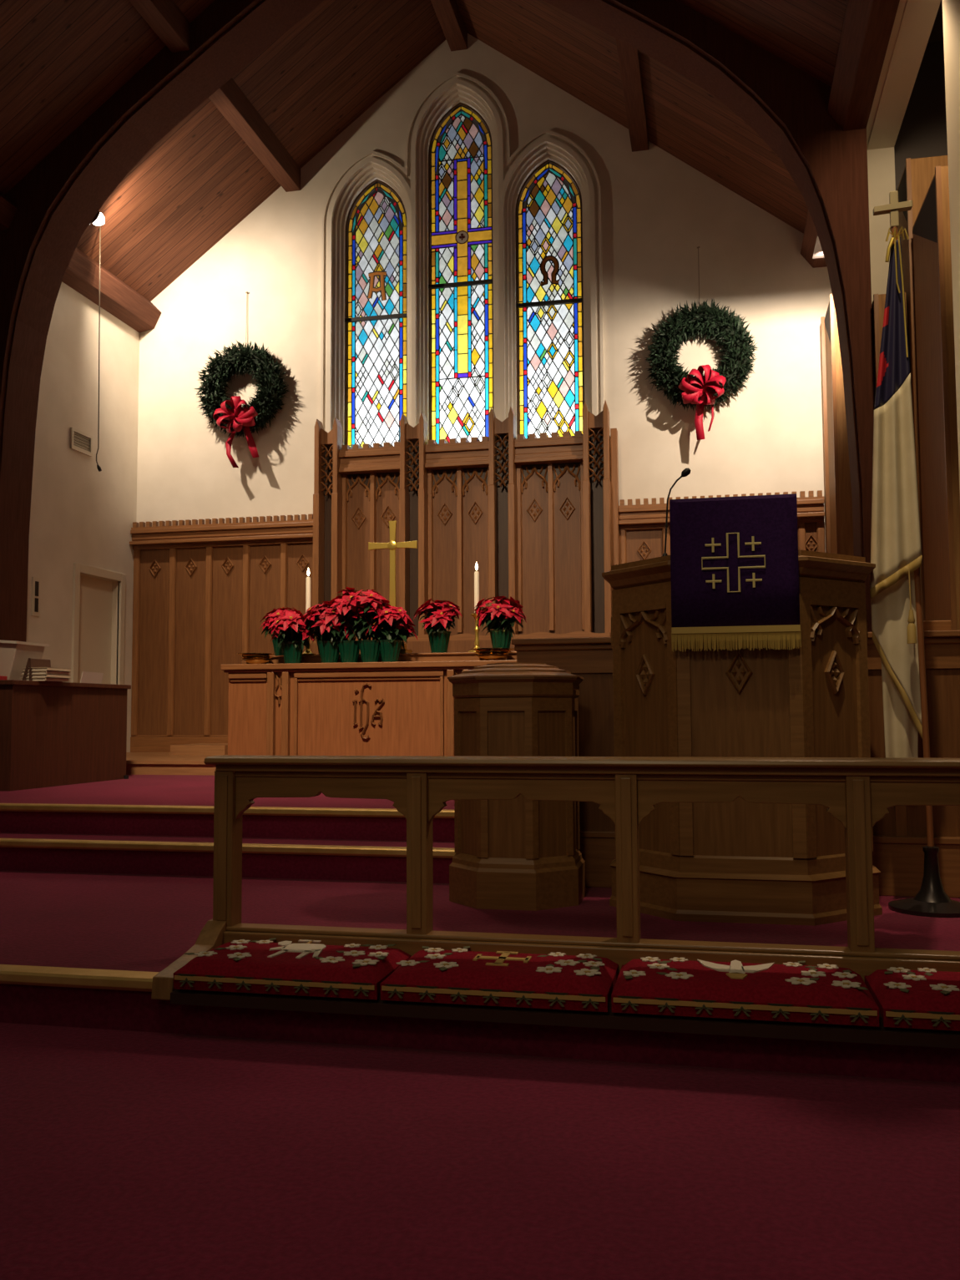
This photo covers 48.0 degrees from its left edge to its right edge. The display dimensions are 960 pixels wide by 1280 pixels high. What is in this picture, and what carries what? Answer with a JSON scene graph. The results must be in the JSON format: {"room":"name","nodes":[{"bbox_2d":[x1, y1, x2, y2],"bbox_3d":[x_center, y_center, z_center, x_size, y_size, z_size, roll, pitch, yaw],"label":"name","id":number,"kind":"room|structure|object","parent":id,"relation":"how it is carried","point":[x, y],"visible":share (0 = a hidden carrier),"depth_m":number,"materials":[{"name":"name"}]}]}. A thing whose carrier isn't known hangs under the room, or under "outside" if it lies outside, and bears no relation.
{"room":"house of worship","nodes":[
{"label":"house of worship","id":0,"kind":"room"},
{"bbox_2d":[25,281,139,752],"bbox_3d":[-4.255,-1.036,11.358,0.120,5.750,2.220,-1,-4,12],"label":"wall","id":1,"kind":"structure","parent":0,"point":[81,513],"depth_m":11.37,"materials":[{"name":"paint"}]},
{"bbox_2d":[30,576,40,616],"bbox_3d":[-4.351,-0.423,10.530,0.018,0.380,0.133,-1,-4,12],"label":"switch plate","id":2,"kind":"object","parent":1,"relation":"attached to","point":[35,581],"visible":1,"depth_m":10.53,"materials":[{"name":"beige"}]},
{"bbox_2d":[70,427,92,456],"bbox_3d":[-4.202,-2.084,11.355,0.025,0.220,0.380,-1,-4,12],"label":"air vent","id":3,"kind":"object","parent":1,"relation":"in","point":[88,452],"visible":1,"depth_m":11.34,"materials":[{"name":"beige"}]},
{"bbox_2d":[77,575,112,683],"bbox_3d":[-4.214,0.270,11.621,0.030,1.980,0.920,-1,-4,12],"label":"door","id":4,"kind":"structure","parent":1,"relation":"in","point":[95,602],"depth_m":11.72,"materials":[{"name":"beige"}]},
{"bbox_2d":[70,562,126,684],"bbox_3d":[-4.146,0.243,11.608,0.110,2.030,0.980,-1,-4,12],"label":"trim","id":5,"kind":"structure","parent":1,"relation":"attached to","point":[78,568],"depth_m":11.98,"materials":[{"name":"beige"}]},
{"bbox_2d":[62,247,161,333],"bbox_3d":[-4.067,-3.840,11.541,0.278,0.364,2.110,-1,-4,12],"label":"beam","id":6,"kind":"structure","parent":1,"relation":"attached to","point":[118,298],"depth_m":11.65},
{"bbox_2d":[126,752,222,775],"bbox_3d":[-0.316,1.403,10.521,8.300,0.530,2.430,-1,-4,12],"label":"step","id":7,"kind":"structure","parent":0,"point":[137,763],"depth_m":9.91,"materials":[{"name":"brown wood"}]},
{"bbox_2d":[309,399,619,654],"bbox_3d":[-0.200,-0.620,11.337,3.300,3.617,0.348,-1,-4,12],"label":"reredos","id":8,"kind":"object","parent":7,"relation":"on","point":[538,518],"visible":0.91,"depth_m":11.36,"materials":[{"name":"brown wood"}]},
{"bbox_2d":[819,316,831,553],"bbox_3d":[3.507,-1.038,10.634,0.182,4.320,0.272,-1,-4,12],"label":"organ case","id":9,"kind":"object","parent":7,"relation":"on","point":[822,338],"visible":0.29,"depth_m":10.61,"materials":[{"name":"brown wood"}]},
{"bbox_2d":[824,293,854,556],"bbox_3d":[3.396,-1.049,10.095,0.172,4.270,0.612,-1,-4,12],"label":"organ case","id":10,"kind":"object","parent":7,"relation":"on","point":[840,487],"visible":0.41,"depth_m":9.89,"materials":[{"name":"brown wood"}]},
{"bbox_2d":[0,774,455,841],"bbox_3d":[-0.356,1.279,7.733,14.000,0.400,3.300,-1,-4,12],"label":"step","id":11,"kind":"structure","parent":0,"point":[159,790],"depth_m":6.51,"materials":[{"name":"red carpet"}]},
{"bbox_2d":[0,679,131,791],"bbox_3d":[-3.916,0.759,8.744,1.475,0.810,1.560,-1,-4,12],"label":"organ console","id":12,"kind":"object","parent":11,"relation":"on","point":[53,733],"visible":1,"depth_m":8.44,"materials":[{"name":"brown wood"}]},
{"bbox_2d":[0,640,49,680],"bbox_3d":[-3.700,0.158,8.353,0.525,0.335,0.410,-1,-4,12],"label":"box","id":13,"kind":"object","parent":12,"relation":"on","point":[14,655],"visible":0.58,"depth_m":8.17,"materials":[{"name":"beige plastic"}]},
{"bbox_2d":[22,657,50,680],"bbox_3d":[-3.406,0.232,8.285,0.085,0.175,0.250,-1,-4,12],"label":"book","id":14,"kind":"object","parent":12,"relation":"on","point":[32,662],"visible":0.47,"depth_m":8.19,"materials":[{"name":"brown paper"}]},
{"bbox_2d":[80,671,103,683],"bbox_3d":[-3.177,0.309,8.819,0.025,0.090,0.300,-1,-4,12],"label":"paper sheet","id":15,"kind":"object","parent":12,"relation":"on","point":[87,677],"visible":1,"depth_m":8.81,"materials":[{"name":"beige"}]},
{"bbox_2d":[0,803,454,818],"bbox_3d":[-3.773,1.047,6.828,7.710,0.042,0.111,-1,-4,12],"label":"stair nosing","id":16,"kind":"structure","parent":11,"relation":"on","point":[265,811],"depth_m":6.33,"materials":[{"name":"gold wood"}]},
{"bbox_2d":[220,651,516,755],"bbox_3d":[-0.798,0.630,8.734,2.440,1.035,0.820,-1,-4,12],"label":"altar","id":17,"kind":"object","parent":11,"relation":"on","point":[311,706],"visible":0.63,"depth_m":8.45,"materials":[{"name":"brown wood"}]},
{"bbox_2d":[258,606,303,655],"bbox_3d":[-1.639,-0.075,9.033,0.394,0.422,0.373,-1,-4,12],"label":"poinsettia","id":18,"kind":"object","parent":17,"relation":"on","point":[271,616],"visible":0.43,"depth_m":8.97,"materials":[{"name":"red plant"}]},
{"bbox_2d":[270,634,283,655],"bbox_3d":[-1.656,0.046,9.030,0.197,0.180,0.202,-1,-4,12],"label":"pot","id":19,"kind":"object","parent":18,"relation":"on","point":[278,651],"depth_m":8.96,"materials":[{"name":"teal"}]},
{"bbox_2d":[268,610,318,663],"bbox_3d":[-1.511,-0.016,8.696,0.392,0.425,0.421,-2,-4,28],"label":"poinsettia","id":20,"kind":"object","parent":17,"relation":"on","point":[293,636],"visible":0.94,"depth_m":8.62,"materials":[{"name":"red plant"}]},
{"bbox_2d":[282,641,305,663],"bbox_3d":[-1.511,0.107,8.698,0.202,0.180,0.197,-2,-4,28],"label":"pot","id":21,"kind":"object","parent":20,"relation":"on","point":[292,650],"depth_m":8.63,"materials":[{"name":"teal"}]},
{"bbox_2d":[302,567,316,655],"bbox_3d":[-1.443,-0.237,9.044,0.150,0.745,0.150,-1,-4,12],"label":"candlestick","id":22,"kind":"object","parent":17,"relation":"on","point":[307,651],"visible":0.53,"depth_m":9.04,"materials":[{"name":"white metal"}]},
{"bbox_2d":[303,600,329,654],"bbox_3d":[-1.276,-0.099,8.966,0.391,0.457,0.416,-1,-4,10],"label":"poinsettia","id":23,"kind":"object","parent":17,"relation":"on","point":[318,634],"visible":0.07,"depth_m":8.89,"materials":[{"name":"red plant"}]},
{"bbox_2d":[315,632,325,654],"bbox_3d":[-1.274,0.038,8.948,0.197,0.180,0.202,-4,-5,43],"label":"pot","id":24,"kind":"object","parent":23,"relation":"on","point":[318,634],"depth_m":8.90,"materials":[{"name":"teal"}]},
{"bbox_2d":[301,602,354,662],"bbox_3d":[-1.220,-0.053,8.664,0.412,0.491,0.410,2,-5,-31],"label":"poinsettia","id":25,"kind":"object","parent":17,"relation":"on","point":[329,627],"visible":0.87,"depth_m":8.57,"materials":[{"name":"red plant"}]},
{"bbox_2d":[317,640,339,662],"bbox_3d":[-1.206,0.101,8.642,0.197,0.180,0.202,2,-5,-31],"label":"pot","id":26,"kind":"object","parent":25,"relation":"on","point":[329,650],"depth_m":8.58,"materials":[{"name":"teal"}]},
{"bbox_2d":[325,586,373,662],"bbox_3d":[-1.036,-0.116,8.637,0.413,0.612,0.421,1,-4,-16],"label":"poinsettia","id":27,"kind":"object","parent":17,"relation":"on","point":[349,650],"visible":0.62,"depth_m":8.56,"materials":[{"name":"red plant"}]},
{"bbox_2d":[338,640,359,662],"bbox_3d":[-1.046,0.100,8.628,0.202,0.180,0.197,1,-4,-16],"label":"pot","id":28,"kind":"object","parent":27,"relation":"on","point":[349,650],"depth_m":8.56,"materials":[{"name":"teal"}]},
{"bbox_2d":[345,589,396,662],"bbox_3d":[-0.872,-0.110,8.588,0.432,0.590,0.434,0,-4,0],"label":"poinsettia","id":29,"kind":"object","parent":17,"relation":"on","point":[375,602],"visible":0.87,"depth_m":8.51,"materials":[{"name":"red plant"}]},
{"bbox_2d":[357,639,379,662],"bbox_3d":[-0.874,0.095,8.571,0.197,0.180,0.202,0,-4,0],"label":"pot","id":30,"kind":"object","parent":29,"relation":"on","point":[369,649],"depth_m":8.50,"materials":[{"name":"teal"}]},
{"bbox_2d":[363,604,418,662],"bbox_3d":[-0.710,-0.047,8.581,0.420,0.463,0.390,-3,-5,39],"label":"poinsettia","id":31,"kind":"object","parent":17,"relation":"on","point":[390,645],"visible":0.86,"depth_m":8.49,"materials":[{"name":"red plant"}]},
{"bbox_2d":[379,639,403,662],"bbox_3d":[-0.713,0.093,8.556,0.202,0.180,0.197,-1,-4,15],"label":"pot","id":32,"kind":"object","parent":31,"relation":"on","point":[390,650],"depth_m":8.49,"materials":[{"name":"teal"}]},
{"bbox_2d":[368,521,417,653],"bbox_3d":[-0.721,-0.434,8.901,0.420,1.110,0.200,-1,-4,12],"label":"cross","id":33,"kind":"object","parent":17,"relation":"on","point":[392,545],"visible":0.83,"depth_m":8.90,"materials":[{"name":"gold metal"}]},
{"bbox_2d":[413,598,462,652],"bbox_3d":[-0.326,-0.115,8.792,0.414,0.456,0.392,-3,-5,31],"label":"poinsettia","id":34,"kind":"object","parent":17,"relation":"on","point":[441,615],"visible":0.98,"depth_m":8.71,"materials":[{"name":"red plant"}]},
{"bbox_2d":[427,630,451,652],"bbox_3d":[-0.332,0.021,8.766,0.197,0.180,0.202,-3,-5,31],"label":"pot","id":35,"kind":"object","parent":34,"relation":"on","point":[438,640],"depth_m":8.70,"materials":[{"name":"teal"}]},
{"bbox_2d":[468,562,480,652],"bbox_3d":[-0.026,-0.265,8.739,0.150,0.745,0.150,-1,-4,12],"label":"candlestick","id":36,"kind":"object","parent":17,"relation":"on","point":[477,629],"visible":0.85,"depth_m":8.72,"materials":[{"name":"gold metal"}]},
{"bbox_2d":[474,571,479,613],"bbox_3d":[-0.027,-0.384,8.747,0.042,0.347,0.042,-1,-4,12],"label":"candle","id":37,"kind":"object","parent":36,"relation":"on","point":[476,574],"depth_m":8.73,"materials":[{"name":"beige wax"}]},
{"bbox_2d":[473,596,526,647],"bbox_3d":[0.167,-0.129,8.673,0.447,0.462,0.421,3,-5,-44],"label":"poinsettia","id":38,"kind":"object","parent":17,"relation":"on","point":[508,611],"visible":0.98,"depth_m":8.61,"materials":[{"name":"red plant"}]},
{"bbox_2d":[489,629,512,647],"bbox_3d":[0.171,0.013,8.678,0.197,0.180,0.202,3,-5,-44],"label":"pot","id":39,"kind":"object","parent":38,"relation":"on","point":[499,638],"depth_m":8.61,"materials":[{"name":"teal"}]},
{"bbox_2d":[0,0,875,642],"bbox_3d":[-0.714,-2.697,9.374,7.740,8.560,0.550,-1,-4,12],"label":"arch","id":40,"kind":"object","parent":11,"relation":"on","point":[786,106],"visible":0.89,"depth_m":9.72,"materials":[{"name":"wood"}]},
{"bbox_2d":[871,292,907,397],"bbox_3d":[3.145,-0.761,8.192,0.232,3.700,0.392,-1,-4,12],"label":"organ case","id":41,"kind":"object","parent":11,"relation":"on","point":[878,303],"visible":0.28,"depth_m":8.14,"materials":[{"name":"brown wood"}]},
{"bbox_2d":[897,155,948,621],"bbox_3d":[3.477,-1.256,8.092,0.462,4.670,0.512,-1,-4,12],"label":"organ case","id":42,"kind":"object","parent":11,"relation":"on","point":[918,174],"visible":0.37,"depth_m":8.02,"materials":[{"name":"brown wood"}]},
{"bbox_2d":[912,166,959,630],"bbox_3d":[3.309,-1.024,7.292,0.462,4.100,0.912,-1,-4,12],"label":"wood panel","id":43,"kind":"object","parent":11,"relation":"on","point":[931,229],"visible":0.68,"depth_m":7.17,"materials":[{"name":"brown wood"}]},
{"bbox_2d":[0,832,455,883],"bbox_3d":[-3.813,1.302,6.594,7.720,0.235,0.420,-1,-4,12],"label":"step","id":44,"kind":"structure","parent":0,"point":[124,862],"depth_m":5.93,"materials":[{"name":"red carpet"}]},
{"bbox_2d":[0,838,455,858],"bbox_3d":[-3.857,1.185,6.426,7.710,0.042,0.111,-1,-4,12],"label":"stair nosing","id":45,"kind":"structure","parent":44,"relation":"attached to","point":[440,852],"depth_m":5.87,"materials":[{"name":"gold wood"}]},
{"bbox_2d":[0,0,848,301],"bbox_3d":[-3.408,-4.993,2.918,10.700,5.068,19.600,-1,-4,12],"label":"ceiling","id":46,"kind":"structure","parent":0,"point":[61,60],"depth_m":10.79,"materials":[{"name":"brown wood"}]},
{"bbox_2d":[0,192,17,231],"bbox_3d":[-5.203,-4.191,6.299,0.278,0.364,7.540,-1,-4,12],"label":"beam","id":47,"kind":"structure","parent":46,"relation":"attached to","point":[7,209],"depth_m":9.87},
{"bbox_2d":[96,226,101,471],"bbox_3d":[-3.870,-2.977,10.984,0.075,2.552,0.036,-1,-4,12],"label":"microphone","id":48,"kind":"object","parent":46,"relation":"hanging from","point":[98,467],"visible":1,"depth_m":10.98,"materials":[{"name":"grey metal"}]},
{"bbox_2d":[128,0,190,52],"bbox_3d":[-3.489,-5.666,6.026,0.180,0.257,7.540,-1,-4,12],"label":"purlin","id":49,"kind":"object","parent":46,"relation":"attached to","point":[164,17],"visible":1,"depth_m":9.37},
{"bbox_2d":[208,77,300,192],"bbox_3d":[-2.353,-5.315,11.268,0.180,0.257,2.110,-1,-4,12],"label":"purlin","id":50,"kind":"object","parent":46,"relation":"attached to","point":[231,102],"visible":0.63,"depth_m":11.19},
{"bbox_2d":[430,0,467,50],"bbox_3d":[-0.454,-6.748,10.953,0.190,0.256,2.110,-1,-4,12],"label":"purlin","id":51,"kind":"object","parent":46,"relation":"attached to","point":[447,12],"visible":1,"depth_m":11.54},
{"bbox_2d":[615,38,648,151],"bbox_3d":[1.484,-5.385,10.442,0.180,0.228,2.110,-1,-4,12],"label":"purlin","id":52,"kind":"object","parent":46,"relation":"attached to","point":[629,58],"visible":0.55,"depth_m":10.42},
{"bbox_2d":[800,210,826,268],"bbox_3d":[3.201,-4.051,9.980,0.289,0.367,2.110,-1,-4,12],"label":"beam","id":53,"kind":"structure","parent":46,"relation":"attached to","point":[810,235],"depth_m":10.68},
{"bbox_2d":[827,0,900,131],"bbox_3d":[2.066,-4.402,4.738,0.289,0.367,7.540,-1,-4,12],"label":"beam","id":54,"kind":"structure","parent":46,"relation":"attached to","point":[868,24],"depth_m":7.56,"materials":[{"name":"wood"}]},
{"bbox_2d":[0,1022,959,1279],"bbox_3d":[-2.440,0.984,-1.916,20.000,0.100,11.360,-1,-4,12],"label":"floor","id":55,"kind":"structure","parent":0,"point":[125,1155],"depth_m":2.50,"materials":[{"name":"red carpet"}]},
{"bbox_2d":[0,870,959,1082],"bbox_3d":[-1.014,1.340,4.672,14.000,0.270,2.180,-1,-4,12],"label":"platform","id":56,"kind":"object","parent":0,"point":[145,923],"visible":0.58,"depth_m":4.06,"materials":[{"name":"red carpet"}]},
{"bbox_2d":[0,964,159,991],"bbox_3d":[-4.543,1.213,4.353,7.240,0.042,0.111,-1,-4,12],"label":"stair nosing","id":57,"kind":"structure","parent":56,"relation":"on","point":[9,973],"depth_m":3.63,"materials":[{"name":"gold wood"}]},
{"bbox_2d":[447,662,585,910],"bbox_3d":[0.179,0.672,5.166,0.620,1.118,0.620,-1,-4,12],"label":"baptismal font","id":58,"kind":"object","parent":56,"relation":"on","point":[520,852],"visible":0.92,"depth_m":4.92,"materials":[{"name":"brown wood"}]},
{"bbox_2d":[151,754,959,1000],"bbox_3d":[0.889,0.773,3.403,3.925,0.781,0.533,-1,-4,12],"label":"rail","id":59,"kind":"object","parent":56,"relation":"on","point":[858,792],"visible":0.93,"depth_m":3.65,"materials":[{"name":"brown wood"}]},
{"bbox_2d":[170,980,959,1048],"bbox_3d":[0.865,1.123,3.295,3.740,0.067,0.398,-1,-4,12],"label":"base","id":60,"kind":"object","parent":56,"relation":"on","point":[881,1034],"visible":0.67,"depth_m":3.22,"materials":[{"name":"brown"}]},
{"bbox_2d":[173,937,411,999],"bbox_3d":[-0.626,1.092,3.618,0.708,0.094,0.411,-1,-4,12],"label":"cushion","id":61,"kind":"object","parent":60,"relation":"on","point":[352,970],"visible":0.98,"depth_m":3.47,"materials":[{"name":"red fabric"}]},
{"bbox_2d":[227,952,251,961],"bbox_3d":[-0.802,1.043,3.558,0.082,0.004,0.104,-2,-4,27],"label":"flower","id":62,"kind":"object","parent":61,"relation":"on","point":[230,956],"depth_m":3.55,"materials":[{"name":"white fabric"}]},
{"bbox_2d":[313,956,344,962],"bbox_3d":[-0.493,1.038,3.502,0.116,0.004,0.080,-1,-4,12],"label":"flower","id":63,"kind":"object","parent":61,"relation":"on","point":[316,958],"depth_m":3.50,"materials":[{"name":"white fabric"}]},
{"bbox_2d":[352,958,379,967],"bbox_3d":[-0.371,1.035,3.453,0.078,0.004,0.117,-1,-4,12],"label":"flower","id":64,"kind":"object","parent":61,"relation":"on","point":[356,963],"depth_m":3.46,"materials":[{"name":"white fabric"}]},
{"bbox_2d":[379,946,618,1011],"bbox_3d":[0.076,1.078,3.466,0.704,0.094,0.410,-1,-4,12],"label":"cushion","id":65,"kind":"object","parent":60,"relation":"on","point":[558,980],"visible":1,"depth_m":3.32,"materials":[{"name":"red fabric"}]},
{"bbox_2d":[395,960,429,966],"bbox_3d":[-0.215,1.035,3.453,0.108,0.004,0.068,0,-4,0],"label":"flower","id":66,"kind":"object","parent":65,"relation":"on","point":[404,963],"depth_m":3.45,"materials":[{"name":"white fabric"}]},
{"bbox_2d":[424,952,453,959],"bbox_3d":[-0.139,1.040,3.550,0.079,0.004,0.096,-1,-4,12],"label":"flower","id":67,"kind":"object","parent":65,"relation":"on","point":[427,955],"depth_m":3.54,"materials":[{"name":"white fabric"}]},
{"bbox_2d":[433,961,458,971],"bbox_3d":[-0.115,1.030,3.410,0.081,0.004,0.105,-3,-5,39],"label":"flower","id":68,"kind":"object","parent":65,"relation":"on","point":[437,965],"depth_m":3.40,"materials":[{"name":"white fabric"}]},
{"bbox_2d":[536,963,562,973],"bbox_3d":[0.218,1.025,3.363,0.079,0.004,0.120,-1,-4,12],"label":"flower","id":69,"kind":"object","parent":65,"relation":"on","point":[540,968],"depth_m":3.36,"materials":[{"name":"white fabric"}]},
{"bbox_2d":[554,959,587,966],"bbox_3d":[0.289,1.030,3.441,0.100,0.004,0.083,-1,-4,12],"label":"flower","id":70,"kind":"object","parent":65,"relation":"on","point":[557,962],"depth_m":3.44,"materials":[{"name":"white fabric"}]},
{"bbox_2d":[573,967,601,976],"bbox_3d":[0.331,1.023,3.325,0.082,0.004,0.107,0,-4,2],"label":"flower","id":71,"kind":"object","parent":65,"relation":"on","point":[577,971],"depth_m":3.31,"materials":[{"name":"white fabric"}]},
{"bbox_2d":[576,953,602,961],"bbox_3d":[0.360,1.036,3.520,0.060,0.004,0.109,2,-5,-31],"label":"flower","id":72,"kind":"object","parent":65,"relation":"on","point":[589,957],"depth_m":3.51,"materials":[{"name":"white fabric"}]},
{"bbox_2d":[611,956,879,1027],"bbox_3d":[0.799,1.064,3.306,0.753,0.094,0.400,-1,-4,12],"label":"cushion","id":73,"kind":"object","parent":60,"relation":"on","point":[789,991],"visible":1,"depth_m":3.16,"materials":[{"name":"red fabric"}]},
{"bbox_2d":[623,970,646,979],"bbox_3d":[0.470,1.020,3.285,0.071,0.004,0.111,-1,-4,12],"label":"flower","id":74,"kind":"object","parent":73,"relation":"on","point":[629,974],"depth_m":3.28,"materials":[{"name":"white fabric"}]},
{"bbox_2d":[647,962,677,971],"bbox_3d":[0.576,1.024,3.380,0.106,0.004,0.064,-2,-4,27],"label":"flower","id":75,"kind":"object","parent":73,"relation":"on","point":[650,966],"depth_m":3.38,"materials":[{"name":"white fabric"}]},
{"bbox_2d":[656,971,693,979],"bbox_3d":[0.591,1.017,3.268,0.113,0.004,0.075,-1,-4,12],"label":"flower","id":76,"kind":"object","parent":73,"relation":"on","point":[660,975],"depth_m":3.26,"materials":[{"name":"white fabric"}]},
{"bbox_2d":[784,976,819,985],"bbox_3d":[0.957,1.010,3.192,0.103,0.004,0.089,-1,-4,12],"label":"flower","id":77,"kind":"object","parent":73,"relation":"on","point":[788,980],"depth_m":3.19,"materials":[{"name":"white fabric"}]},
{"bbox_2d":[801,967,825,976],"bbox_3d":[1.019,1.017,3.298,0.073,0.004,0.115,-1,-4,12],"label":"flower","id":78,"kind":"object","parent":73,"relation":"on","point":[806,972],"depth_m":3.29,"materials":[{"name":"white fabric"}]},
{"bbox_2d":[804,963,838,969],"bbox_3d":[1.071,1.024,3.382,0.102,0.004,0.069,-1,-4,12],"label":"flower","id":79,"kind":"object","parent":73,"relation":"on","point":[825,966],"depth_m":3.37,"materials":[{"name":"white fabric"}]},
{"bbox_2d":[831,969,857,978],"bbox_3d":[1.109,1.016,3.285,0.073,0.004,0.104,-1,-4,12],"label":"flower","id":80,"kind":"object","parent":73,"relation":"on","point":[836,973],"depth_m":3.27,"materials":[{"name":"white fabric"}]},
{"bbox_2d":[831,980,868,990],"bbox_3d":[1.077,1.007,3.150,0.096,0.004,0.097,-1,-4,12],"label":"flower","id":81,"kind":"object","parent":73,"relation":"on","point":[836,984],"depth_m":3.14,"materials":[{"name":"white fabric"}]},
{"bbox_2d":[865,966,959,1031],"bbox_3d":[1.523,1.049,3.150,0.706,0.094,0.400,-1,-4,12],"label":"cushion","id":82,"kind":"object","parent":60,"relation":"on","point":[925,998],"visible":0.98,"depth_m":3.06,"materials":[{"name":"red fabric"}]},
{"bbox_2d":[884,966,910,974],"bbox_3d":[1.281,1.017,3.311,0.061,0.004,0.108,-4,-5,41],"label":"flower","id":83,"kind":"object","parent":82,"relation":"on","point":[892,970],"depth_m":3.31,"materials":[{"name":"white fabric"}]},
{"bbox_2d":[883,981,911,992],"bbox_3d":[1.225,1.006,3.128,0.078,0.004,0.098,2,-5,-32],"label":"flower","id":84,"kind":"object","parent":82,"relation":"on","point":[889,987],"depth_m":3.13,"materials":[{"name":"white fabric"}]},
{"bbox_2d":[902,971,926,981],"bbox_3d":[1.305,1.012,3.246,0.065,0.004,0.112,-1,-4,12],"label":"flower","id":85,"kind":"object","parent":82,"relation":"on","point":[907,975],"depth_m":3.24,"materials":[{"name":"white fabric"}]},
{"bbox_2d":[930,983,959,994],"bbox_3d":[1.337,1.001,3.091,0.076,0.004,0.117,-1,-4,12],"label":"flower","id":86,"kind":"object","parent":82,"relation":"on","point":[935,989],"depth_m":3.09,"materials":[{"name":"white fabric"}]},
{"bbox_2d":[511,620,959,898],"bbox_3d":[1.616,0.577,5.361,2.920,1.320,0.225,-1,-4,12],"label":"wood paneling","id":87,"kind":"structure","parent":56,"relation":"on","point":[900,837],"depth_m":5.22,"materials":[{"name":"brown wood"}]},
{"bbox_2d":[602,550,882,925],"bbox_3d":[1.183,0.318,4.942,1.210,1.785,0.820,-1,-4,12],"label":"pulpit","id":88,"kind":"object","parent":56,"relation":"on","point":[740,861],"visible":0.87,"depth_m":4.61,"materials":[{"name":"brown wood"}]},
{"bbox_2d":[662,467,691,556],"bbox_3d":[0.910,-0.576,5.009,0.148,0.451,0.048,0,-4,-5],"label":"gooseneck microphone","id":89,"kind":"object","parent":88,"relation":"on","point":[685,472],"visible":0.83,"depth_m":5.01,"materials":[{"name":"black plastic"}]},
{"bbox_2d":[669,493,801,652],"bbox_3d":[1.134,-0.273,4.828,0.534,0.672,0.539,-1,-4,12],"label":"pulpit cloth","id":90,"kind":"object","parent":88,"relation":"hanging from","point":[735,564],"visible":1,"depth_m":4.58,"materials":[{"name":"purple fabric"}]},
{"bbox_2d":[870,190,959,917],"bbox_3d":[2.001,-0.444,4.887,0.368,3.290,0.368,-4,-5,44],"label":"flag","id":91,"kind":"object","parent":56,"relation":"on","point":[896,545],"visible":0.99,"depth_m":4.88,"materials":[{"name":"white fabric"}]},
{"bbox_2d":[136,33,832,540],"bbox_3d":[0.392,-2.473,11.642,9.700,8.810,0.250,-1,-4,12],"label":"wall","id":92,"kind":"structure","parent":0,"point":[647,214],"depth_m":11.75,"materials":[{"name":"paint"}]},
{"bbox_2d":[170,743,227,754],"bbox_3d":[-2.881,1.177,11.645,0.620,0.100,0.750,-1,-4,12],"label":"trim","id":93,"kind":"structure","parent":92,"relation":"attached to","point":[199,748],"depth_m":11.29,"materials":[{"name":"brown wood"}]},
{"bbox_2d":[129,513,313,752],"bbox_3d":[-2.844,-0.060,12.028,2.320,2.620,0.150,-1,-4,12],"label":"panelling","id":94,"kind":"object","parent":92,"relation":"attached to","point":[202,593],"visible":0.75,"depth_m":12.13,"materials":[{"name":"brown wood"}]},
{"bbox_2d":[195,291,288,467],"bbox_3d":[-2.700,-2.952,12.042,1.150,2.085,0.465,-1,-4,12],"label":"wreath","id":95,"kind":"object","parent":92,"relation":"attached to","point":[238,417],"visible":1,"depth_m":12.02,"materials":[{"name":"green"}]},
{"bbox_2d":[344,179,407,447],"bbox_3d":[-1.162,-3.643,12.157,0.780,3.236,0.075,-1,-4,12],"label":"window","id":96,"kind":"structure","parent":92,"relation":"in","point":[376,294],"depth_m":12.16,"materials":[{"name":"multicoloured glass"}]},
{"bbox_2d":[428,101,494,443],"bbox_3d":[-0.206,-4.051,11.977,0.780,4.016,0.075,-1,-4,12],"label":"window","id":97,"kind":"structure","parent":92,"relation":"in","point":[460,196],"depth_m":11.98,"materials":[{"name":"multicoloured glass"}]},
{"bbox_2d":[515,159,584,439],"bbox_3d":[0.764,-3.681,11.742,0.780,3.236,0.075,-1,-4,12],"label":"window","id":98,"kind":"structure","parent":92,"relation":"in","point":[549,282],"depth_m":11.74,"materials":[{"name":"multicoloured glass"}]},
{"bbox_2d":[645,246,758,440],"bbox_3d":[2.240,-3.073,10.972,1.181,2.098,0.460,-1,-4,14],"label":"wreath","id":99,"kind":"object","parent":92,"relation":"attached to","point":[699,389],"visible":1,"depth_m":10.96,"materials":[{"name":"green"}]},
{"bbox_2d":[618,490,825,564],"bbox_3d":[2.442,-0.164,10.889,2.055,2.620,0.150,-1,-4,12],"label":"panelling","id":100,"kind":"object","parent":92,"relation":"attached to","point":[642,527],"visible":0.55,"depth_m":11.08,"materials":[{"name":"brown wood"}]},
{"bbox_2d":[867,146,895,303],"bbox_3d":[3.230,-1.177,8.572,0.270,5.580,0.130,-1,-4,12],"label":"wall","id":101,"kind":"structure","parent":0,"point":[881,162],"depth_m":8.66,"materials":[{"name":"paint"}]},
{"bbox_2d":[894,0,947,228],"bbox_3d":[3.764,-1.897,5.536,2.100,6.600,6.140,-1,-4,12],"label":"wall","id":102,"kind":"structure","parent":0,"point":[923,132],"depth_m":8.77,"materials":[{"name":"grey"}]},
{"bbox_2d":[942,0,959,490],"bbox_3d":[2.635,-1.398,5.424,0.320,5.600,0.610,-1,-4,12],"label":"wall","id":103,"kind":"structure","parent":0,"point":[951,8],"depth_m":5.70,"materials":[{"name":"beige paint"}]},
{"bbox_2d":[866,0,941,150],"bbox_3d":[2.488,-4.346,5.391,0.260,0.320,7.000,-1,-4,12],"label":"ceiling beam","id":104,"kind":"structure","parent":103,"relation":"attached to","point":[914,19],"depth_m":7.62,"materials":[{"name":"beige"}]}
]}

